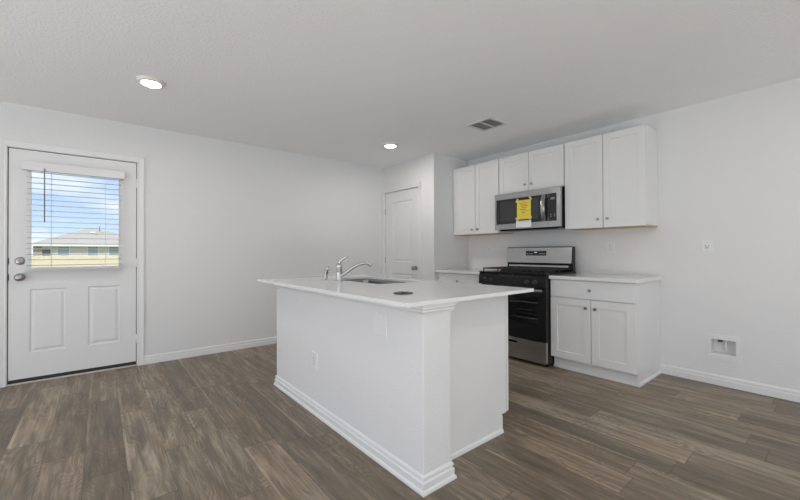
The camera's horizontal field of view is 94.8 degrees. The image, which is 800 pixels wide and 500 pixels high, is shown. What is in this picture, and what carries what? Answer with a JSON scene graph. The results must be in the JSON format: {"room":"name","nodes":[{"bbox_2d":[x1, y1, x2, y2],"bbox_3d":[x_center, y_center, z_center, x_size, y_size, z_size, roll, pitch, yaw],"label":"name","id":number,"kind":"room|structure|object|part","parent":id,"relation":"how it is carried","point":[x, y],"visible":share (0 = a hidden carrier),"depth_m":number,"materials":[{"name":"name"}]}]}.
{"room":"kitchen","nodes":[
{"label":"kitchen","id":0,"kind":"room"},
{"bbox_2d":[0,101,381,365],"bbox_3d":[-2.823,-0.050,3.701,6.714,2.440,0.150,0,-1,-39],"label":"wall","id":1,"kind":"structure","parent":0,"point":[221,217],"depth_m":4.25,"materials":[{"name":"white paint"}]},
{"bbox_2d":[7,364,135,386],"bbox_3d":[-3.061,1.163,3.488,0.902,0.014,0.162,0,-1,-39],"label":"threshold","id":2,"kind":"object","parent":1,"relation":"attached to","point":[134,364],"depth_m":3.39,"materials":[{"name":"metal"}]},
{"bbox_2d":[7,147,136,384],"bbox_3d":[-3.044,0.134,3.474,0.910,2.042,0.220,0,-1,-39],"label":"door","id":3,"kind":"structure","parent":1,"relation":"in","point":[60,322],"depth_m":3.40,"materials":[{"name":"paint"}]},
{"bbox_3d":[-3.290,0.236,3.177,0.068,0.068,0.073,0,-1,-39],"label":"knob","id":4,"kind":"part","parent":3,"relation":"part of","materials":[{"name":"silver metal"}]},
{"bbox_3d":[-3.066,1.153,3.494,0.902,0.006,0.146,0,-1,-39],"label":"sill","id":5,"kind":"part","parent":3,"relation":"part of","materials":[{"name":"black metal"}]},
{"bbox_2d":[0,138,144,387],"bbox_3d":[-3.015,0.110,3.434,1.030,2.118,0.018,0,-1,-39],"label":"trim","id":6,"kind":"structure","parent":1,"relation":"attached to","point":[4,143],"depth_m":3.21,"materials":[{"name":"paint"}]},
{"bbox_2d":[21,160,124,270],"bbox_3d":[-2.992,-0.293,3.396,0.714,0.953,0.092,0,-1,-39],"label":"window blind","id":7,"kind":"object","parent":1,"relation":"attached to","point":[32,166],"visible":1,"depth_m":3.37,"materials":[{"name":"paint"}]},
{"bbox_3d":[-2.995,0.170,3.406,0.668,0.027,0.058,0,-1,-39],"label":"rail","id":8,"kind":"part","parent":7,"relation":"part of","materials":[{"name":"white plastic"}]},
{"bbox_3d":[-2.853,-0.267,3.561,0.002,0.872,0.002,0,-1,-39],"label":"ladder cord","id":9,"kind":"part","parent":7,"relation":"part of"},
{"bbox_3d":[-2.819,-0.267,3.519,0.002,0.872,0.002,0,-1,-39],"label":"ladder cord","id":10,"kind":"part","parent":7,"relation":"part of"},
{"bbox_2d":[144,336,276,364],"bbox_3d":[-1.439,1.130,4.715,3.042,0.085,0.015,0,-1,-39],"label":"baseboard","id":11,"kind":"structure","parent":1,"relation":"attached to","point":[162,357],"depth_m":4.12,"materials":[{"name":"paint"}]},
{"bbox_2d":[0,0,799,167],"bbox_3d":[0.469,-1.355,0.220,7.399,0.100,9.727,0,-1,-39],"label":"ceiling","id":12,"kind":"structure","parent":0,"point":[339,80],"depth_m":2.54,"materials":[{"name":"white paint"}]},
{"bbox_2d":[136,75,165,87],"bbox_3d":[-1.886,-1.267,2.784,0.188,0.024,0.188,0,-1,-39],"label":"recessed light","id":13,"kind":"object","parent":12,"relation":"in","point":[148,81],"visible":1,"depth_m":2.76,"materials":[{"name":"white plastic"}]},
{"bbox_2d":[383,142,397,147],"bbox_3d":[-0.114,-1.262,4.440,0.188,0.024,0.188,0,-1,-39],"label":"recessed light","id":14,"kind":"object","parent":12,"relation":"in","point":[388,144],"visible":1,"depth_m":4.40,"materials":[{"name":"white plastic"}]},
{"bbox_2d":[466,117,507,131],"bbox_3d":[0.885,-1.277,3.743,0.295,0.008,0.305,0,-1,-39],"label":"ceiling vent","id":15,"kind":"object","parent":12,"relation":"in","point":[489,123],"visible":1,"depth_m":3.73,"materials":[{"name":"white metal"}]},
{"bbox_2d":[0,343,799,499],"bbox_3d":[0.477,1.165,0.202,7.399,0.060,9.727,0,-1,-39],"label":"floor","id":16,"kind":"structure","parent":0,"point":[216,426],"depth_m":2.19,"materials":[{"name":"wood"}]},
{"bbox_2d":[273,284,508,497],"bbox_3d":[-0.153,0.710,2.716,0.877,0.889,1.895,0,-1,-39],"label":"kitchen island","id":17,"kind":"object","parent":16,"relation":"on","point":[421,396],"visible":0.78,"depth_m":2.10,"materials":[{"name":"white paint"}]},
{"bbox_2d":[311,351,316,369],"bbox_3d":[-0.609,0.783,2.604,0.010,0.120,0.080,0,-1,-39],"label":"wall outlet","id":18,"kind":"object","parent":17,"relation":"attached to","point":[313,354],"visible":1,"depth_m":2.60,"materials":[{"name":"white plastic"}]},
{"bbox_3d":[-0.405,0.290,2.513,0.229,0.051,1.895,0,-1,-39],"label":"crown trim","id":19,"kind":"part","parent":17,"relation":"part of","materials":[{"name":"paint"}]},
{"bbox_3d":[-0.403,1.111,2.508,0.229,0.085,1.895,0,-1,-39],"label":"baseboard","id":20,"kind":"part","parent":17,"relation":"part of","materials":[{"name":"paint"}]},
{"bbox_2d":[257,274,533,307],"bbox_3d":[-0.200,0.256,2.732,1.034,0.020,1.998,0,-1,-39],"label":"island countertop","id":21,"kind":"structure","parent":17,"relation":"on","point":[425,292],"depth_m":2.29,"materials":[{"name":"white stone"}]},
{"bbox_2d":[323,266,329,279],"bbox_3d":[-0.617,0.191,3.074,0.057,0.117,0.048,0,0,8],"label":"sprayer","id":22,"kind":"object","parent":21,"relation":"on","point":[327,268],"visible":0.99,"depth_m":3.06,"materials":[{"name":"silver metal"}]},
{"bbox_2d":[335,255,371,281],"bbox_3d":[-0.365,0.144,2.888,0.289,0.206,0.062,0,0,3],"label":"kitchen faucet","id":23,"kind":"object","parent":21,"relation":"on","point":[339,274],"visible":1,"depth_m":2.88,"materials":[{"name":"silver metal"}]},
{"bbox_2d":[335,263,342,281],"bbox_3d":[-0.478,0.173,2.895,0.062,0.149,0.062,0,-1,-39],"label":"faucet","id":24,"kind":"object","parent":23,"relation":"attached to","point":[339,274],"depth_m":2.87,"materials":[{"name":"silver metal"}]},
{"bbox_3d":[-0.356,0.154,2.898,0.238,0.127,0.030,0,0,-2],"label":"spout","id":25,"kind":"part","parent":23,"relation":"part of","materials":[{"name":"silver metal"}]},
{"bbox_2d":[344,279,403,283],"bbox_3d":[-0.233,0.368,3.048,0.438,0.198,0.788,0,-1,-39],"label":"sink","id":26,"kind":"object","parent":21,"relation":"in","point":[373,281],"visible":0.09,"depth_m":3.37,"materials":[{"name":"metal"}]},
{"bbox_2d":[394,291,412,293],"bbox_3d":[0.018,0.235,2.035,0.112,0.008,0.112,0,-1,-39],"label":"drain cover","id":27,"kind":"object","parent":21,"relation":"on","point":[399,292],"visible":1,"depth_m":2.03,"materials":[{"name":"black metal"}]},
{"bbox_3d":[0.418,1.136,2.125,0.595,0.025,0.012,0,-1,-39],"label":"shoe moulding","id":28,"kind":"part","parent":17,"relation":"part of","materials":[{"name":"paint"}]},
{"bbox_3d":[0.424,0.704,2.153,0.641,0.889,0.018,0,-1,-39],"label":"panel","id":29,"kind":"part","parent":17,"relation":"part of","materials":[{"name":"paint"}]},
{"bbox_3d":[0.496,0.656,2.600,0.019,0.754,0.613,0,-1,-39],"label":"cabinet door","id":30,"kind":"part","parent":17,"relation":"part of","materials":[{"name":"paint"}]},
{"bbox_2d":[438,273,480,283],"bbox_3d":[0.955,0.729,4.750,0.661,0.872,0.730,0,-1,-39],"label":"base cabinet","id":31,"kind":"object","parent":16,"relation":"on","point":[450,277],"visible":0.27,"depth_m":4.54,"materials":[{"name":"paint"}]},
{"bbox_2d":[435,268,494,274],"bbox_3d":[0.956,0.276,4.748,0.664,0.032,0.742,0,-1,-39],"label":"countertop","id":32,"kind":"structure","parent":31,"relation":"on","point":[468,270],"depth_m":4.65,"materials":[{"name":"white stone"}]},
{"bbox_2d":[479,246,575,366],"bbox_3d":[1.403,0.561,4.100,0.733,1.196,0.825,0,-1,-39],"label":"gas range","id":33,"kind":"object","parent":16,"relation":"on","point":[529,313],"visible":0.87,"depth_m":3.90,"materials":[{"name":"black metal"}]},
{"bbox_3d":[1.181,0.316,3.912,0.062,0.125,0.810,0,-1,-39],"label":"control panel","id":34,"kind":"part","parent":33,"relation":"part of","materials":[{"name":"black metal"}]},
{"bbox_2d":[485,284,547,341],"bbox_3d":[1.385,0.645,4.075,0.673,0.517,0.810,0,-1,-39],"label":"oven","id":35,"kind":"object","parent":33,"relation":"in","point":[527,312],"depth_m":3.81,"materials":[{"name":"metal"}]},
{"bbox_2d":[479,270,575,275],"bbox_3d":[1.409,0.245,4.099,0.636,0.017,0.812,0,-1,-39],"label":"cooktop","id":36,"kind":"object","parent":33,"relation":"in","point":[488,272],"depth_m":3.92,"materials":[{"name":"black metal"}]},
{"bbox_3d":[1.182,1.018,3.906,0.034,0.211,0.806,0,-1,-39],"label":"storage drawer","id":37,"kind":"part","parent":33,"relation":"part of","materials":[{"name":"silver metal"}]},
{"bbox_3d":[1.592,0.186,4.268,0.020,0.037,0.744,0,-1,-39],"label":"vent trim","id":38,"kind":"part","parent":33,"relation":"part of","materials":[{"name":"silver metal"}]},
{"bbox_3d":[1.601,0.057,4.272,0.048,0.186,0.808,0,-1,-39],"label":"steel panel","id":39,"kind":"part","parent":33,"relation":"part of","materials":[{"name":"grey metal"}]},
{"bbox_2d":[551,279,661,386],"bbox_3d":[1.958,0.717,3.524,0.661,0.872,0.754,0,-1,-39],"label":"base cabinet","id":40,"kind":"object","parent":16,"relation":"on","point":[606,330],"visible":1,"depth_m":3.28,"materials":[{"name":"paint"}]},
{"bbox_3d":[1.615,0.748,3.482,0.019,0.580,0.380,0,-1,-39],"label":"door","id":41,"kind":"part","parent":40,"relation":"part of","materials":[{"name":"paint"}]},
{"bbox_3d":[1.727,0.366,3.346,0.019,0.164,0.737,0,-1,-39],"label":"drawer","id":42,"kind":"part","parent":40,"relation":"part of","materials":[{"name":"paint"}]},
{"bbox_2d":[549,273,662,283],"bbox_3d":[1.958,0.264,3.523,0.664,0.032,0.764,0,-1,-39],"label":"countertop","id":43,"kind":"structure","parent":40,"relation":"on","point":[635,279],"depth_m":3.36,"materials":[{"name":"white stone"}]},
{"bbox_3d":[1.986,1.140,3.542,0.563,0.025,0.753,0,-1,-39],"label":"shoe moulding","id":44,"kind":"part","parent":40,"relation":"part of","materials":[{"name":"paint"}]},
{"bbox_3d":[1.850,0.745,3.194,0.019,0.580,0.351,0,-1,-39],"label":"door","id":45,"kind":"part","parent":40,"relation":"part of","materials":[{"name":"paint"}]},
{"bbox_2d":[382,153,439,280],"bbox_3d":[0.131,-0.049,5.289,0.110,2.440,1.132,0,-1,-39],"label":"wall","id":46,"kind":"structure","parent":0,"point":[425,169],"depth_m":4.92,"materials":[{"name":"white paint"}]},
{"bbox_2d":[385,187,417,278],"bbox_3d":[0.006,0.148,5.343,0.109,2.023,0.769,0,-1,-39],"label":"door","id":47,"kind":"structure","parent":46,"relation":"in","point":[401,212],"depth_m":5.34,"materials":[{"name":"paint"}]},
{"bbox_2d":[382,181,421,278],"bbox_3d":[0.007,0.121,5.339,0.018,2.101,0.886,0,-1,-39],"label":"trim","id":48,"kind":"structure","parent":46,"relation":"attached to","point":[417,184],"depth_m":5.15,"materials":[{"name":"paint"}]},
{"bbox_2d":[440,155,467,269],"bbox_3d":[0.720,-0.052,5.110,0.575,2.440,0.110,0,-1,-39],"label":"wall","id":49,"kind":"structure","parent":0,"point":[453,248],"depth_m":5.00,"materials":[{"name":"white paint"}]},
{"bbox_2d":[468,78,799,390],"bbox_3d":[3.290,-0.079,2.515,0.120,2.440,9.727,0,-1,-39],"label":"wall","id":50,"kind":"structure","parent":0,"point":[729,166],"depth_m":3.12,"materials":[{"name":"white paint"}]},
{"bbox_2d":[453,159,513,235],"bbox_3d":[1.078,-0.656,4.852,0.347,0.904,0.744,0,-1,-39],"label":"upper cabinet","id":51,"kind":"object","parent":50,"relation":"attached to","point":[475,187],"visible":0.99,"depth_m":4.75,"materials":[{"name":"paint"}]},
{"bbox_3d":[0.859,-0.655,4.907,0.019,0.898,0.374,0,-1,-39],"label":"door","id":52,"kind":"part","parent":51,"relation":"part of","materials":[{"name":"paint"}]},
{"bbox_3d":[1.100,-0.210,4.866,0.294,0.011,0.740,0,-1,-39],"label":"panel","id":53,"kind":"part","parent":51,"relation":"part of","materials":[{"name":"brown wood"}]},
{"bbox_3d":[1.094,-0.658,4.620,0.019,0.898,0.356,0,-1,-39],"label":"door","id":54,"kind":"part","parent":51,"relation":"part of","materials":[{"name":"paint"}]},
{"bbox_2d":[487,246,491,254],"bbox_3d":[1.208,0.005,4.960,0.009,0.116,0.076,0,-1,-39],"label":"wall outlet","id":55,"kind":"object","parent":50,"relation":"attached to","point":[489,248],"visible":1,"depth_m":4.96,"materials":[{"name":"white plastic"}]},
{"bbox_2d":[499,144,564,194],"bbox_3d":[1.571,-0.891,4.249,0.347,0.446,0.806,0,-1,-39],"label":"upper cabinet","id":56,"kind":"object","parent":50,"relation":"attached to","point":[545,167],"visible":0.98,"depth_m":4.11,"materials":[{"name":"paint"}]},
{"bbox_3d":[1.338,-0.890,4.321,0.019,0.440,0.392,0,-1,-39],"label":"door","id":57,"kind":"part","parent":56,"relation":"part of","materials":[{"name":"paint"}]},
{"bbox_2d":[495,186,564,231],"bbox_3d":[1.529,-0.442,4.219,0.448,0.438,0.814,0,-1,-39],"label":"microwave","id":58,"kind":"object","parent":56,"relation":"attached to","point":[547,204],"visible":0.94,"depth_m":4.02,"materials":[{"name":"silver metal"}]},
{"bbox_3d":[1.369,-0.452,4.178,0.028,0.418,0.675,0,-1,-39],"label":"door","id":59,"kind":"part","parent":58,"relation":"part of","materials":[{"name":"black glass"}]},
{"bbox_2d":[515,196,531,220],"bbox_3d":[1.387,-0.462,4.125,0.003,0.273,0.213,0,-1,-39],"label":"paper notice","id":60,"kind":"object","parent":58,"relation":"attached to","point":[523,206],"visible":1,"depth_m":4.12,"materials":[{"name":"yellow paper"}]},
{"bbox_2d":[516,220,530,227],"bbox_3d":[1.388,-0.293,4.131,0.001,0.076,0.190,0,-1,-39],"label":"label sticker","id":61,"kind":"object","parent":58,"relation":"attached to","point":[526,223],"visible":1,"depth_m":4.13,"materials":[{"name":"white paper"}]},
{"bbox_3d":[1.527,-0.454,3.915,0.061,0.290,0.050,0,-1,-39],"label":"handle","id":62,"kind":"part","parent":58,"relation":"part of","materials":[{"name":"silver metal"}]},
{"bbox_3d":[1.627,-0.455,3.862,0.028,0.418,0.137,0,-1,-39],"label":"control panel","id":63,"kind":"part","parent":58,"relation":"part of","materials":[{"name":"silver metal"}]},
{"bbox_3d":[1.593,-0.893,4.010,0.019,0.440,0.400,0,-1,-39],"label":"door","id":64,"kind":"part","parent":56,"relation":"part of","materials":[{"name":"paint"}]},
{"bbox_2d":[607,242,614,253],"bbox_3d":[2.168,-0.020,3.785,0.009,0.116,0.076,0,-1,-39],"label":"wall outlet","id":65,"kind":"object","parent":50,"relation":"attached to","point":[610,245],"visible":1,"depth_m":3.78,"materials":[{"name":"white plastic"}]},
{"bbox_2d":[565,124,657,230],"bbox_3d":[2.065,-0.668,3.645,0.347,0.904,0.738,0,-1,-39],"label":"upper cabinet","id":66,"kind":"object","parent":50,"relation":"attached to","point":[611,179],"visible":1,"depth_m":3.48,"materials":[{"name":"paint"}]},
{"bbox_3d":[1.846,-0.667,3.699,0.019,0.898,0.370,0,-1,-39],"label":"door","id":67,"kind":"part","parent":66,"relation":"part of","materials":[{"name":"paint"}]},
{"bbox_3d":[2.087,-0.221,3.659,0.294,0.011,0.734,0,-1,-39],"label":"panel","id":68,"kind":"part","parent":66,"relation":"part of","materials":[{"name":"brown wood"}]},
{"bbox_3d":[2.079,-0.669,3.414,0.019,0.898,0.354,0,-1,-39],"label":"door","id":69,"kind":"part","parent":66,"relation":"part of","materials":[{"name":"paint"}]},
{"bbox_2d":[701,240,712,252],"bbox_3d":[2.660,-0.029,3.183,0.009,0.116,0.082,0,-1,-39],"label":"power outlet","id":70,"kind":"object","parent":50,"relation":"attached to","point":[706,245],"visible":1,"depth_m":3.18,"materials":[{"name":"white plastic"}]},
{"bbox_2d":[707,333,741,362],"bbox_3d":[2.764,0.824,3.124,0.091,0.210,0.218,0,-1,-39],"label":"box","id":71,"kind":"object","parent":50,"relation":"attached to","point":[721,347],"visible":1,"depth_m":3.12,"materials":[{"name":"white plastic"}]},
{"bbox_2d":[660,364,799,402],"bbox_3d":[4.380,1.085,1.072,0.015,0.085,6.131,0,-1,-39],"label":"baseboard","id":72,"kind":"structure","parent":50,"relation":"attached to","point":[749,386],"depth_m":3.04,"materials":[{"name":"paint"}]},
{"label":"outside","id":73,"kind":"structure","parent":0,"visible":0},
{"bbox_3d":[-30.115,2.422,36.826,80.000,0.300,84.823,0,-1,-39],"label":"ground","id":74,"kind":"structure","parent":73,"visible":0},
{"bbox_2d":[31,255,118,267],"bbox_3d":[-14.589,1.156,16.576,6.800,1.846,0.150,0,-1,-39],"label":"fence","id":75,"kind":"object","parent":74,"relation":"on","point":[110,259],"visible":0.2,"depth_m":16.50,"materials":[{"name":"brown wood"}]},
{"bbox_2d":[32,226,118,266],"bbox_3d":[-31.145,-0.121,41.687,14.350,4.860,15.030,0,-1,-39],"label":"neighbor house","id":76,"kind":"structure","parent":74,"relation":"on","point":[83,246],"depth_m":34.75,"materials":[{"name":"beige"}]},
{"bbox_3d":[-31.286,0.256,32.513,0.520,0.820,0.009,0,-1,-39],"label":"pane","id":77,"kind":"part","parent":76,"relation":"part of","materials":[{"name":"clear glass"}]},
{"bbox_3d":[-30.461,0.204,33.266,0.750,1.030,0.030,0,-1,-39],"label":"pane","id":78,"kind":"part","parent":76,"relation":"part of","materials":[{"name":"clear glass"}]},
{"bbox_3d":[-28.870,0.207,34.567,0.700,1.030,0.030,0,-1,-39],"label":"pane","id":79,"kind":"part","parent":76,"relation":"part of","materials":[{"name":"clear glass"}]},
{"bbox_3d":[-27.678,0.210,35.542,0.700,1.030,0.030,0,-1,-39],"label":"pane","id":80,"kind":"part","parent":76,"relation":"part of","materials":[{"name":"clear glass"}]}
]}

